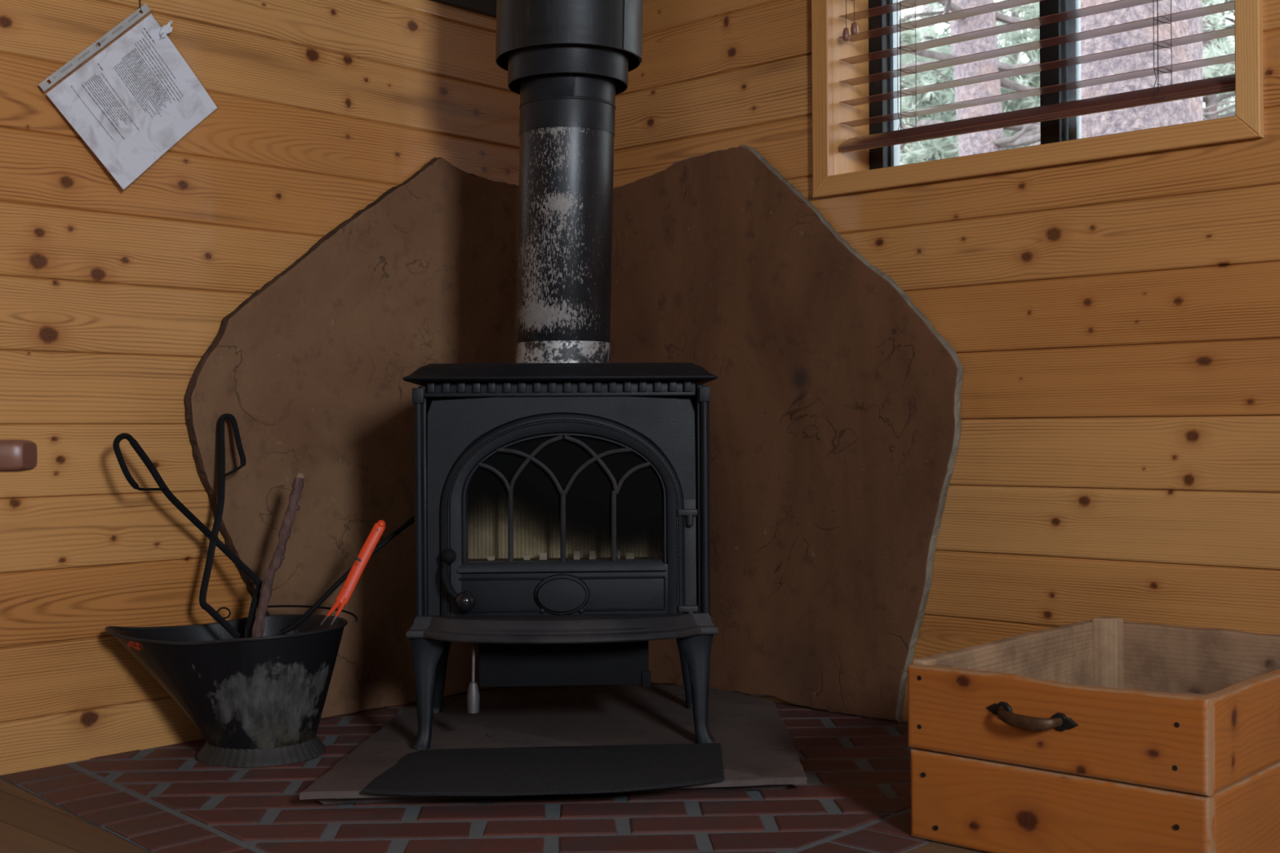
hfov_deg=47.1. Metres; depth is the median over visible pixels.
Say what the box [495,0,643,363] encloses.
flue pipe
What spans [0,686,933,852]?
brick hearth
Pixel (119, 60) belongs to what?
print
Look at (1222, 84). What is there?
blind
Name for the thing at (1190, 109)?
trunk
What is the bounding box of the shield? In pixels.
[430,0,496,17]
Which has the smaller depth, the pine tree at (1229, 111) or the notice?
the notice
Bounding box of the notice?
[38,0,217,189]
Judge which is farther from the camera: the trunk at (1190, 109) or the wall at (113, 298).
the trunk at (1190, 109)
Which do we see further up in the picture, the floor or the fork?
the fork
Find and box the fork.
[320,520,386,625]
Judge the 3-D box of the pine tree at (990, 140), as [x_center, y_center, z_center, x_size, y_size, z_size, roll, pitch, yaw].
[1.974,-2.103,8.823,4.286,6.600,3.946,0,0,27]
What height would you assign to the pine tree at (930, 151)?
6.600 m
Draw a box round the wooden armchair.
[0,439,37,471]
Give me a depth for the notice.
2.73 m
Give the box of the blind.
[838,0,1235,153]
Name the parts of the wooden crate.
corner post, plate, pull handle, plate, corner post, corner post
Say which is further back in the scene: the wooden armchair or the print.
the print
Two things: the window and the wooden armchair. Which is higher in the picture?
the window
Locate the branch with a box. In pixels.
[251,472,304,637]
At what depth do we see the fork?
2.75 m
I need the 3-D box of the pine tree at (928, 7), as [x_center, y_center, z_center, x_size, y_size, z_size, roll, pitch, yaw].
[3.251,-2.098,15.343,3.417,6.600,3.819,0,0,28]
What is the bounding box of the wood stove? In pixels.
[402,362,718,750]
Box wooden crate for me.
[907,616,1279,852]
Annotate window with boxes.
[811,0,1263,198]
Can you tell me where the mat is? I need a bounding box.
[362,742,724,795]
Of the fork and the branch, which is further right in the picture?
the fork
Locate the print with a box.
[53,13,137,78]
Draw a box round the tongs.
[112,413,262,638]
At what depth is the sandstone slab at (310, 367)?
3.08 m
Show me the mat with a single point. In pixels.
(593, 769)
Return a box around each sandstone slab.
[185,157,519,719]
[609,144,964,722]
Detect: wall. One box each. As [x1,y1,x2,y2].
[0,0,519,775]
[613,0,1279,721]
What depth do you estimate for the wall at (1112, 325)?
2.72 m
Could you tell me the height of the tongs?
0.427 m
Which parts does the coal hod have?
bail handle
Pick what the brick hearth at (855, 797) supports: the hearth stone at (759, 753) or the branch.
the hearth stone at (759, 753)
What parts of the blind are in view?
pull cord, lift cord, ladder cord, rail, lift cord, ladder cord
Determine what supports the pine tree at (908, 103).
on the ground
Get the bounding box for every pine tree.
[898,0,1039,164]
[898,1,1235,159]
[899,0,1235,164]
[899,4,1039,159]
[937,0,1235,149]
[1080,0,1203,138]
[1218,93,1235,115]
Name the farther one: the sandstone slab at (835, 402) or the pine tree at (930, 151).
the pine tree at (930, 151)
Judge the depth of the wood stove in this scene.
2.63 m
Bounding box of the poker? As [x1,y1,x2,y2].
[280,515,414,634]
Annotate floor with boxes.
[0,778,987,852]
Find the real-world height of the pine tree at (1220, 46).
6.600 m
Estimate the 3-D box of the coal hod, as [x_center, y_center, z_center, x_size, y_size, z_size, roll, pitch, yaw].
[-0.742,0.475,2.695,0.441,0.254,0.321,0,0,-3]
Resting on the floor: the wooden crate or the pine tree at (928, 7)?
the wooden crate
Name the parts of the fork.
handle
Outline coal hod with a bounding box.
[104,604,357,767]
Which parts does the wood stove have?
leg, leg, door handle, handle knob, air lever, dentil cornice, plate, plate, door, bead moulding, door glass, leg, leg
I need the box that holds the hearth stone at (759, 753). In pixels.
[299,684,807,804]
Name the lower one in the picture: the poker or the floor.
the floor
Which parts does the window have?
casing, frame, casing, casing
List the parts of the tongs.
tong arm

